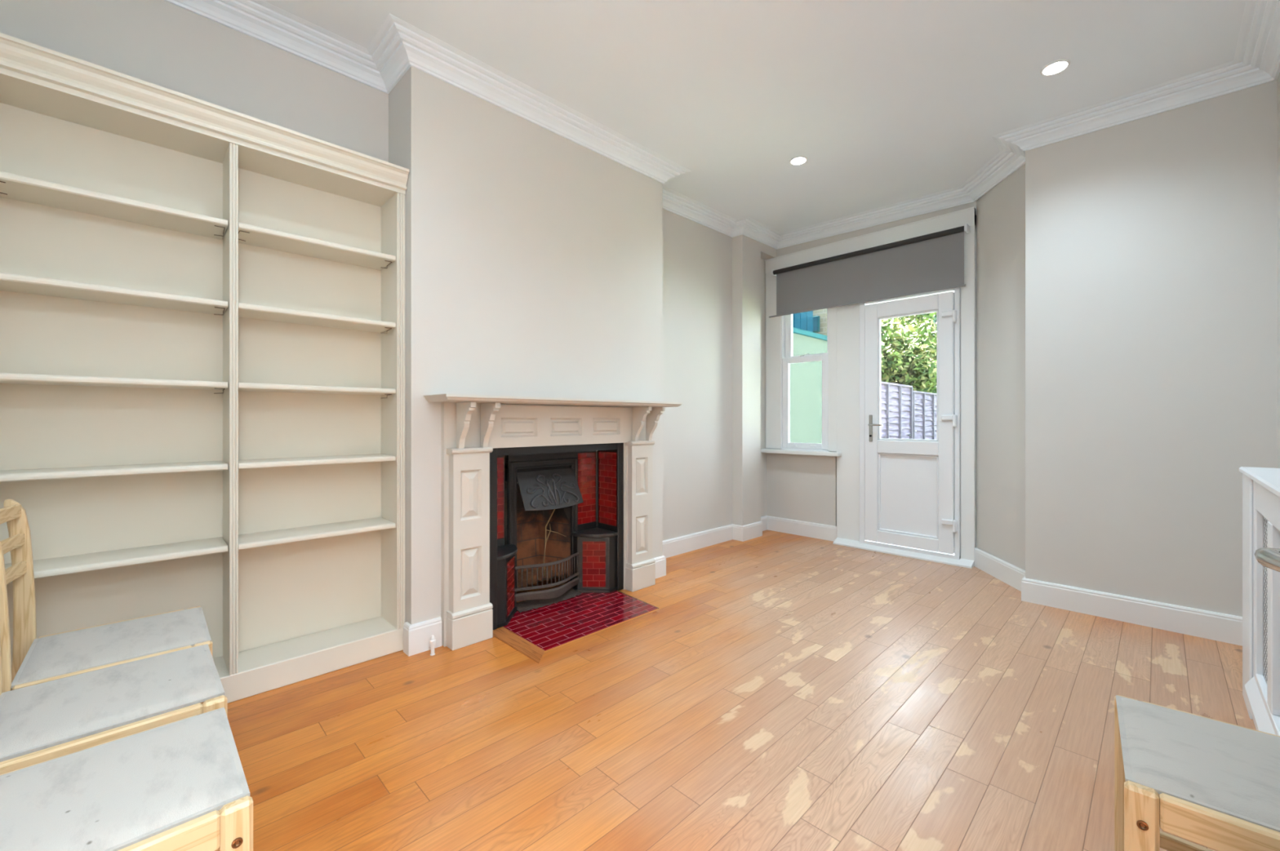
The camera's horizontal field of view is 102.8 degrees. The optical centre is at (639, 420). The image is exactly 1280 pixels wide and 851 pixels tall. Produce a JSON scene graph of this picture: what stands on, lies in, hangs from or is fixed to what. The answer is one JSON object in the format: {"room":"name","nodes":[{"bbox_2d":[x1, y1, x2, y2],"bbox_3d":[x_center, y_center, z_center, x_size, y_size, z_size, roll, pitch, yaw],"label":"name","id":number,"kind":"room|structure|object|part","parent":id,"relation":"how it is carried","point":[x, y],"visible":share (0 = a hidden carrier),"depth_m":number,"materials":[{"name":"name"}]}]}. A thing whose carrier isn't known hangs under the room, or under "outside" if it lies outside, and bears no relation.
{"room":"living room","nodes":[
{"label":"living room","id":0,"kind":"room"},
{"bbox_2d":[0,0,766,582],"bbox_3d":[-0.527,-0.395,3.459,5.160,2.950,0.230,0,0,-45],"label":"wall","id":1,"kind":"structure","parent":0,"point":[162,43],"depth_m":2.46,"materials":[{"name":"beige paint"}]},
{"bbox_2d":[653,521,762,578],"bbox_3d":[0.552,1.012,4.135,1.713,0.135,0.318,0,0,-45],"label":"baseboard","id":2,"kind":"structure","parent":1,"relation":"attached to","point":[686,544],"depth_m":4.32,"materials":[{"name":"white paint"}]},
{"bbox_2d":[388,66,662,624],"bbox_3d":[-0.555,-0.395,3.059,1.700,2.950,0.300,0,0,-45],"label":"wall","id":3,"kind":"structure","parent":0,"point":[534,255],"depth_m":2.70,"materials":[{"name":"beige paint"}]},
{"bbox_2d":[403,617,441,657],"bbox_3d":[-1.025,1.012,2.409,0.154,0.135,0.068,0,0,-45],"label":"baseboard","id":4,"kind":"structure","parent":3,"relation":"attached to","point":[416,637],"depth_m":2.37,"materials":[{"name":"white paint"}]},
{"bbox_2d":[423,394,682,650],"bbox_3d":[-0.371,0.483,2.854,1.565,1.194,0.250,0,0,-45],"label":"fireplace surround","id":5,"kind":"object","parent":3,"relation":"attached to","point":[472,426],"visible":1,"depth_m":2.54,"materials":[{"name":"white paint"}]},
{"bbox_3d":[-0.827,0.925,2.484,0.205,0.026,0.069,0,0,-45],"label":"moulding","id":6,"kind":"part","parent":5,"relation":"part of","materials":[{"name":"white paint"}]},
{"bbox_2d":[423,394,682,407],"bbox_3d":[-0.371,-0.100,2.854,1.565,0.029,0.250,0,0,-45],"label":"mantel shelf","id":7,"kind":"object","parent":5,"relation":"attached to","point":[446,400],"depth_m":2.61,"materials":[{"name":"white paint"}]},
{"bbox_3d":[0.003,0.925,3.300,0.205,0.026,0.069,0,0,-45],"label":"moulding","id":8,"kind":"part","parent":5,"relation":"part of","materials":[{"name":"white paint"}]},
{"bbox_2d":[163,0,1279,249],"bbox_3d":[0.625,-1.662,2.252,4.810,0.208,3.105,0,0,-45],"label":"crown molding","id":9,"kind":"structure","parent":3,"relation":"attached to","point":[397,46],"depth_m":2.58,"materials":[{"name":"paint"}]},
{"bbox_2d":[227,529,1256,850],"bbox_3d":[0.583,1.140,2.295,5.210,0.120,3.545,0,0,-45],"label":"floor","id":10,"kind":"structure","parent":0,"point":[781,691],"depth_m":1.80,"materials":[{"name":"brown wood"}]},
{"bbox_2d":[0,499,212,693],"bbox_3d":[-1.520,0.652,1.449,0.445,0.855,0.402,0,0,-44],"label":"dining chair","id":11,"kind":"object","parent":10,"relation":"on","point":[52,657],"visible":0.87,"depth_m":1.44,"materials":[{"name":"pale pine"},{"name":"white marble"}]},
{"bbox_3d":[-1.520,0.652,1.185,0.078,0.855,0.023,0,0,-44],"label":"post","id":12,"kind":"part","parent":11,"relation":"part of","materials":[{"name":"brown wood"}]},
{"bbox_3d":[-1.783,0.652,1.458,0.078,0.855,0.023,0,0,-44],"label":"post","id":13,"kind":"part","parent":11,"relation":"part of","materials":[{"name":"brown wood"}]},
{"bbox_3d":[-1.376,0.662,1.326,0.322,0.058,0.020,0,0,-44],"label":"rail","id":14,"kind":"part","parent":11,"relation":"part of","materials":[{"name":"brown wood"}]},
{"bbox_3d":[-1.637,0.662,1.597,0.322,0.058,0.020,0,0,-44],"label":"rail","id":15,"kind":"part","parent":11,"relation":"part of","materials":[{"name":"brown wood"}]},
{"bbox_3d":[-1.490,0.628,1.470,0.367,0.022,0.366,0,0,-44],"label":"seat","id":16,"kind":"part","parent":11,"relation":"part of","materials":[{"name":"white fabric"}]},
{"bbox_3d":[-1.246,0.857,1.455,0.043,0.447,0.026,0,0,-44],"label":"leg","id":17,"kind":"part","parent":11,"relation":"part of","materials":[{"name":"brown wood"}]},
{"bbox_2d":[0,635,227,775],"bbox_3d":[-1.237,0.652,1.148,0.445,0.855,0.402,0,0,-45],"label":"dining chair","id":18,"kind":"object","parent":10,"relation":"on","point":[42,722],"visible":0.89,"depth_m":1.12,"materials":[{"name":"pale pine"},{"name":"white marble"}]},
{"bbox_3d":[-1.501,0.652,1.152,0.078,0.855,0.023,0,0,-45],"label":"post","id":19,"kind":"part","parent":18,"relation":"part of","materials":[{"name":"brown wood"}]},
{"bbox_3d":[-1.092,0.662,1.027,0.322,0.058,0.020,0,0,-45],"label":"rail","id":20,"kind":"part","parent":18,"relation":"part of","materials":[{"name":"brown wood"}]},
{"bbox_3d":[-0.965,0.857,1.159,0.043,0.447,0.026,0,0,-45],"label":"leg","id":21,"kind":"part","parent":18,"relation":"part of","materials":[{"name":"brown wood"}]},
{"bbox_2d":[0,707,253,850],"bbox_3d":[-0.940,0.652,0.836,0.445,0.855,0.402,0,0,-45],"label":"dining chair","id":22,"kind":"object","parent":10,"relation":"on","point":[181,785],"visible":1,"depth_m":0.84,"materials":[{"name":"pale pine"},{"name":"white marble"}]},
{"bbox_3d":[-1.059,0.662,0.982,0.322,0.058,0.020,0,0,-45],"label":"rail","id":23,"kind":"part","parent":22,"relation":"part of","materials":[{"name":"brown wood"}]},
{"bbox_3d":[-0.795,0.662,0.714,0.322,0.058,0.020,0,0,-45],"label":"rail","id":24,"kind":"part","parent":22,"relation":"part of","materials":[{"name":"brown wood"}]},
{"bbox_3d":[-0.667,0.857,0.845,0.043,0.447,0.026,0,0,-45],"label":"leg","id":25,"kind":"part","parent":22,"relation":"part of","materials":[{"name":"brown wood"}]},
{"bbox_2d":[0,32,409,703],"bbox_3d":[-1.620,-0.040,2.019,1.277,2.240,0.285,0,0,-45],"label":"bookcase","id":26,"kind":"object","parent":10,"relation":"on","point":[202,303],"visible":0.98,"depth_m":1.99,"materials":[{"name":"beige paint"}]},
{"bbox_3d":[-1.858,0.180,1.828,0.579,0.023,0.212,0,0,-45],"label":"shelf","id":27,"kind":"part","parent":26,"relation":"part of","materials":[{"name":"beige paint"}]},
{"bbox_3d":[-1.858,-0.134,1.828,0.579,0.023,0.212,0,0,-45],"label":"shelf","id":28,"kind":"part","parent":26,"relation":"part of","materials":[{"name":"beige paint"}]},
{"bbox_3d":[-1.858,-0.444,1.828,0.579,0.023,0.212,0,0,-45],"label":"shelf","id":29,"kind":"part","parent":26,"relation":"part of","materials":[{"name":"beige paint"}]},
{"bbox_3d":[-1.858,-0.756,1.828,0.579,0.023,0.212,0,0,-45],"label":"shelf","id":30,"kind":"part","parent":26,"relation":"part of","materials":[{"name":"beige paint"}]},
{"bbox_3d":[-1.858,0.494,1.828,0.579,0.023,0.212,0,0,-45],"label":"shelf","id":31,"kind":"part","parent":26,"relation":"part of","materials":[{"name":"beige paint"}]},
{"bbox_3d":[-1.637,-1.073,2.035,1.276,0.027,0.227,0,0,-45],"label":"panel","id":32,"kind":"part","parent":26,"relation":"part of","materials":[{"name":"beige paint"}]},
{"bbox_3d":[-1.621,-1.109,2.018,1.275,0.101,0.285,0,0,-45],"label":"cornice","id":33,"kind":"part","parent":26,"relation":"part of","materials":[{"name":"beige paint"}]},
{"bbox_3d":[-1.422,0.494,2.257,0.580,0.023,0.212,0,0,-45],"label":"shelf","id":34,"kind":"part","parent":26,"relation":"part of","materials":[{"name":"beige paint"}]},
{"bbox_3d":[-1.422,0.180,2.257,0.580,0.023,0.212,0,0,-45],"label":"shelf","id":35,"kind":"part","parent":26,"relation":"part of","materials":[{"name":"beige paint"}]},
{"bbox_3d":[-1.422,-0.134,2.257,0.580,0.023,0.212,0,0,-45],"label":"shelf","id":36,"kind":"part","parent":26,"relation":"part of","materials":[{"name":"beige paint"}]},
{"bbox_3d":[-1.422,-0.444,2.257,0.580,0.023,0.212,0,0,-45],"label":"shelf","id":37,"kind":"part","parent":26,"relation":"part of","materials":[{"name":"beige paint"}]},
{"bbox_3d":[-1.422,-0.756,2.257,0.580,0.023,0.212,0,0,-45],"label":"shelf","id":38,"kind":"part","parent":26,"relation":"part of","materials":[{"name":"beige paint"}]},
{"bbox_3d":[-1.194,-0.042,2.469,0.036,2.034,0.230,0,0,-45],"label":"panel","id":39,"kind":"part","parent":26,"relation":"part of","materials":[{"name":"beige paint"}]},
{"bbox_2d":[429,635,435,656],"bbox_3d":[-0.954,1.036,2.351,0.027,0.088,0.027,0,0,-45],"label":"pipe stub","id":40,"kind":"object","parent":10,"relation":"on","point":[432,642],"visible":1,"depth_m":2.34,"materials":[{"name":"white paint"}]},
{"bbox_2d":[493,591,658,663],"bbox_3d":[-0.369,1.078,2.813,0.902,0.003,0.672,0,0,-45],"label":"hearth","id":41,"kind":"object","parent":10,"relation":"on","point":[534,632],"visible":0.78,"depth_m":2.74,"materials":[{"name":"red tile"}]},
{"bbox_2d":[489,443,623,630],"bbox_3d":[-0.602,0.610,3.089,0.933,0.932,0.472,0,0,-45],"label":"fireplace insert","id":42,"kind":"object","parent":41,"relation":"on","point":[584,484],"visible":0.97,"depth_m":3.18,"materials":[{"name":"black metal"}]},
{"bbox_3d":[-0.826,0.440,2.837,0.152,0.460,0.001,0,0,-45],"label":"tile panel","id":43,"kind":"part","parent":42,"relation":"part of","materials":[{"name":"red tile"}]},
{"bbox_2d":[497,544,517,560],"bbox_3d":[-0.736,0.718,2.777,0.215,0.020,0.208,0,0,-45],"label":"shelf","id":44,"kind":"object","parent":42,"relation":"attached to","point":[504,553],"depth_m":2.75,"materials":[{"name":"grey metal"}]},
{"bbox_3d":[-0.702,0.900,2.776,0.102,0.284,0.100,0,0,-45],"label":"pedestal tile panel","id":45,"kind":"part","parent":42,"relation":"part of","materials":[{"name":"red tile"}]},
{"bbox_3d":[-0.669,0.320,3.180,0.434,0.080,0.248,0,0,-45],"label":"throat plate","id":46,"kind":"part","parent":42,"relation":"part of","materials":[{"name":"black metal"}]},
{"bbox_3d":[-0.574,0.628,3.081,0.493,0.896,0.026,0,0,-45],"label":"register plate","id":47,"kind":"part","parent":42,"relation":"part of","materials":[{"name":"black metal"}]},
{"bbox_2d":[516,467,583,511],"bbox_3d":[-0.528,0.412,3.038,0.412,0.220,0.127,0,0,-45],"label":"hood","id":48,"kind":"object","parent":42,"relation":"attached to","point":[540,489],"depth_m":3.02,"materials":[{"name":"metal"}]},
{"bbox_2d":[542,509,566,576],"bbox_3d":[-0.521,0.722,3.155,0.153,0.486,0.074,0,0,-23],"label":"twig","id":49,"kind":"object","parent":42,"relation":"in","point":[546,540],"visible":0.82,"depth_m":3.13,"materials":[{"name":"brown wood"}]},
{"bbox_3d":[-0.346,0.440,3.309,0.152,0.460,0.001,0,0,-45],"label":"tile panel","id":50,"kind":"part","parent":42,"relation":"part of","materials":[{"name":"red tile"}]},
{"bbox_3d":[-0.287,0.900,3.184,0.102,0.284,0.100,0,0,-45],"label":"pedestal tile panel","id":51,"kind":"part","parent":42,"relation":"part of","materials":[{"name":"red tile"}]},
{"bbox_2d":[570,528,617,537],"bbox_3d":[-0.287,0.718,3.219,0.215,0.020,0.208,0,0,-45],"label":"shelf","id":52,"kind":"object","parent":42,"relation":"attached to","point":[579,532],"depth_m":3.22,"materials":[{"name":"grey metal"}]},
{"bbox_3d":[-0.210,0.440,3.299,0.001,0.470,0.178,0,0,-45],"label":"tile panel","id":53,"kind":"part","parent":42,"relation":"part of","materials":[{"name":"red tile"}]},
{"bbox_2d":[1114,695,1279,850],"bbox_3d":[1.138,0.652,0.889,0.445,0.855,0.402,0,0,41],"label":"dining chair","id":54,"kind":"object","parent":10,"relation":"on","point":[1213,784],"visible":1,"depth_m":0.89,"materials":[{"name":"pale pine"},{"name":"grey marble"}]},
{"bbox_3d":[1.108,0.857,1.160,0.043,0.447,0.026,0,0,41],"label":"leg","id":55,"kind":"part","parent":54,"relation":"part of","materials":[{"name":"brown wood"}]},
{"bbox_3d":[0.865,0.857,0.881,0.043,0.447,0.026,0,0,41],"label":"leg","id":56,"kind":"part","parent":54,"relation":"part of","materials":[{"name":"brown wood"}]},
{"bbox_3d":[1.248,0.662,1.043,0.322,0.058,0.020,0,0,41],"label":"rail","id":57,"kind":"part","parent":54,"relation":"part of","materials":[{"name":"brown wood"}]},
{"bbox_3d":[1.001,0.662,0.759,0.322,0.058,0.020,0,0,41],"label":"rail","id":58,"kind":"part","parent":54,"relation":"part of","materials":[{"name":"brown wood"}]},
{"bbox_2d":[1239,466,1279,736],"bbox_3d":[2.017,0.632,1.564,1.139,0.896,0.169,0,0,-45],"label":"radiator cover","id":59,"kind":"object","parent":10,"relation":"on","point":[1260,486],"visible":0.96,"depth_m":1.77,"materials":[{"name":"white wood"}]},
{"bbox_2d":[1239,466,1279,497],"bbox_3d":[2.019,0.196,1.562,1.139,0.024,0.163,0,0,-45],"label":"shelf","id":60,"kind":"object","parent":59,"relation":"attached to","point":[1267,478],"depth_m":1.70,"materials":[{"name":"white wood"}]},
{"bbox_3d":[1.884,0.948,1.536,0.840,0.065,0.022,0,0,-45],"label":"moulding","id":61,"kind":"part","parent":59,"relation":"part of","materials":[{"name":"white plastic"}]},
{"bbox_2d":[1263,516,1267,682],"bbox_3d":[2.075,0.603,1.684,0.280,0.575,0.001,0,0,-45],"label":"grille","id":62,"kind":"object","parent":59,"relation":"attached to","point":[1264,633],"depth_m":1.76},
{"bbox_3d":[2.005,0.620,1.577,1.010,0.680,0.010,0,0,-45],"label":"radiator panel","id":63,"kind":"part","parent":59,"relation":"part of","materials":[{"name":"metal"}]},
{"bbox_2d":[262,0,1246,233],"bbox_3d":[0.620,-1.744,2.258,5.250,0.211,3.550,0,0,-45],"label":"ceiling","id":64,"kind":"structure","parent":0,"point":[886,103],"depth_m":2.46,"materials":[{"name":"paint"}]},
{"bbox_2d":[789,155,807,164],"bbox_3d":[1.046,-1.712,3.372,0.112,0.008,0.112,0,0,-45],"label":"recessed light","id":65,"kind":"object","parent":64,"relation":"in","point":[799,160],"visible":1,"depth_m":3.36,"materials":[{"name":"white paint"}]},
{"bbox_2d":[1040,58,1070,75],"bbox_3d":[1.980,-1.680,2.436,0.112,0.008,0.112,0,0,-45],"label":"recessed light","id":66,"kind":"object","parent":64,"relation":"in","point":[1055,67],"visible":1,"depth_m":2.43,"materials":[{"name":"white paint"}]},
{"bbox_2d":[732,235,776,525],"bbox_3d":[1.082,-0.395,4.803,0.580,2.950,0.110,0,0,-45],"label":"wall pier","id":67,"kind":"object","parent":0,"point":[748,253],"visible":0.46,"depth_m":4.63,"materials":[{"name":"beige paint"}]},
{"bbox_2d":[766,200,976,526],"bbox_3d":[1.883,-0.395,4.517,0.160,2.950,2.000,0,0,-45],"label":"wall","id":68,"kind":"structure","parent":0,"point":[800,487],"depth_m":4.74,"materials":[{"name":"beige paint"}]},
{"bbox_2d":[760,515,836,542],"bbox_3d":[1.403,1.012,4.692,0.280,0.135,0.718,0,0,-45],"label":"baseboard","id":69,"kind":"structure","parent":68,"relation":"attached to","point":[821,531],"depth_m":4.77,"materials":[{"name":"white paint"}]},
{"bbox_2d":[760,206,976,566],"bbox_3d":[1.870,-0.246,4.417,0.218,2.652,1.765,0,0,-45],"label":"window","id":70,"kind":"structure","parent":68,"relation":"attached to","point":[841,362],"depth_m":4.44,"materials":[{"name":"white paint"}]},
{"bbox_3d":[1.475,0.300,4.727,0.090,0.035,0.767,0,0,-45],"label":"sill","id":71,"kind":"part","parent":70,"relation":"part of","materials":[{"name":"white paint"}]},
{"bbox_3d":[1.538,-0.163,4.753,0.035,0.859,0.451,0,0,-45],"label":"sash","id":72,"kind":"part","parent":70,"relation":"part of","materials":[{"name":"white plastic"}]},
{"bbox_3d":[1.569,-0.988,4.784,0.035,0.865,0.451,0,0,-45],"label":"sash","id":73,"kind":"part","parent":70,"relation":"part of","materials":[{"name":"white plastic"}]},
{"bbox_2d":[832,287,973,568],"bbox_3d":[2.087,0.031,4.121,0.164,2.098,1.035,0,0,-45],"label":"door","id":74,"kind":"structure","parent":70,"relation":"attached to","point":[910,489],"depth_m":4.04,"materials":[{"name":"white plastic"}]},
{"bbox_3d":[1.922,0.070,4.254,0.009,0.224,0.028,0,0,-45],"label":"handle plate","id":75,"kind":"part","parent":74,"relation":"part of","materials":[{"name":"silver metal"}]},
{"bbox_3d":[1.937,0.040,4.198,0.057,0.017,0.119,0,0,-45],"label":"lever","id":76,"kind":"part","parent":74,"relation":"part of","materials":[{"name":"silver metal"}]},
{"bbox_3d":[2.149,0.595,4.089,0.022,0.670,0.468,0,0,-45],"label":"panel","id":77,"kind":"part","parent":74,"relation":"part of","materials":[{"name":"white plastic"}]},
{"bbox_3d":[2.155,0.031,4.109,0.084,2.098,0.743,0,0,-45],"label":"frame","id":78,"kind":"part","parent":74,"relation":"part of","materials":[{"name":"white plastic"}]},
{"bbox_2d":[768,223,969,317],"bbox_3d":[1.832,-1.212,4.343,0.083,0.449,1.658,0,0,-45],"label":"roller blind","id":79,"kind":"object","parent":68,"relation":"attached to","point":[931,262],"visible":1,"depth_m":4.21,"materials":[{"name":"grey fabric"}]},
{"bbox_2d":[976,80,1277,617],"bbox_3d":[2.861,-0.395,3.060,0.810,2.950,1.550,0,0,-45],"label":"wall","id":80,"kind":"structure","parent":0,"point":[1126,273],"depth_m":2.72,"materials":[{"name":"beige paint"}]},
{"bbox_2d":[974,547,1242,646],"bbox_3d":[2.596,1.012,2.862,0.567,0.135,1.860,0,0,-10],"label":"baseboard","id":81,"kind":"structure","parent":80,"relation":"attached to","point":[1220,627],"depth_m":2.75,"materials":[{"name":"white paint"}]},
{"bbox_2d":[1254,547,1279,572],"bbox_3d":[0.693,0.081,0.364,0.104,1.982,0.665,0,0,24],"label":"handle","id":82,"kind":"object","parent":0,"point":[1268,557],"depth_m":0.61,"materials":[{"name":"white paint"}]},
{"bbox_2d":[1277,72,1279,468],"bbox_3d":[1.470,-0.395,0.822,4.310,2.950,0.120,0,0,-45],"label":"wall","id":83,"kind":"structure","parent":0,"point":[1278,77],"depth_m":2.34,"materials":[{"name":"beige paint"}]},
{"label":"outside","id":84,"kind":"structure","parent":0,"visible":0},
{"bbox_3d":[8.814,1.340,12.879,21.370,0.120,22.000,0,0,-45],"label":"ground","id":85,"kind":"structure","parent":84,"visible":0},
{"bbox_2d":[792,311,813,332],"bbox_3d":[1.488,-0.520,7.706,2.930,3.600,0.900,0,0,-45],"label":"shed","id":86,"kind":"object","parent":85,"relation":"on","point":[802,321],"visible":0.02,"depth_m":8.21,"materials":[{"name":"blue wood"}]},
{"bbox_2d":[789,333,826,443],"bbox_3d":[1.919,0.115,6.412,2.270,2.330,0.250,0,0,-45],"label":"wall","id":87,"kind":"structure","parent":85,"relation":"on","point":[805,378],"depth_m":6.39,"materials":[{"name":"green paint"}]},
{"bbox_2d":[792,327,826,341],"bbox_3d":[1.923,-1.078,6.423,2.290,0.054,0.340,0,0,-45],"label":"coping","id":88,"kind":"object","parent":87,"relation":"on","point":[795,331],"visible":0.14,"depth_m":6.37},
{"bbox_2d":[813,308,826,336],"bbox_3d":[2.107,-2.720,11.191,2.100,8.000,5.400,0,0,-45],"label":"brick house","id":89,"kind":"structure","parent":85,"relation":"on","point":[820,317],"depth_m":8.91,"materials":[{"name":"beige brick"}]},
{"bbox_3d":[3.038,-1.680,8.964,0.015,0.240,0.160,0,0,-45],"label":"pane","id":90,"kind":"part","parent":89,"relation":"part of","materials":[{"name":"blue glass"}]},
{"bbox_2d":[880,381,912,439],"bbox_3d":[4.152,0.314,8.428,0.108,1.833,1.820,0,0,45],"label":"fence panel","id":91,"kind":"object","parent":85,"relation":"on","point":[899,427],"visible":0.31,"depth_m":8.56,"materials":[{"name":"grey wood"}]},
{"bbox_2d":[880,317,936,424],"bbox_3d":[5.971,-0.725,12.323,3.172,4.022,2.422,0,0,-45],"label":"bush","id":92,"kind":"object","parent":85,"relation":"on","point":[906,359],"visible":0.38,"depth_m":11.53,"materials":[{"name":"green plant"}]},
{"bbox_2d":[880,312,936,435],"bbox_3d":[7.857,-2.014,15.802,3.707,6.599,4.064,0,0,-45],"label":"tree","id":93,"kind":"object","parent":85,"relation":"on","point":[904,321],"visible":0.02,"depth_m":14.67,"materials":[{"name":"green plant"}]},
{"bbox_2d":[882,314,936,392],"bbox_3d":[10.399,-3.289,21.176,6.054,9.150,7.979,0,0,-45],"label":"tree","id":94,"kind":"object","parent":85,"relation":"on","point":[935,317],"visible":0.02,"depth_m":19.09,"materials":[{"name":"green plant"}]},
{"bbox_2d":[909,391,936,439],"bbox_3d":[5.471,0.353,9.753,0.108,1.753,1.840,0,0,45],"label":"fence panel","id":95,"kind":"object","parent":85,"relation":"on","point":[924,404],"visible":0.41,"depth_m":9.53,"materials":[{"name":"grey wood"}]}
]}

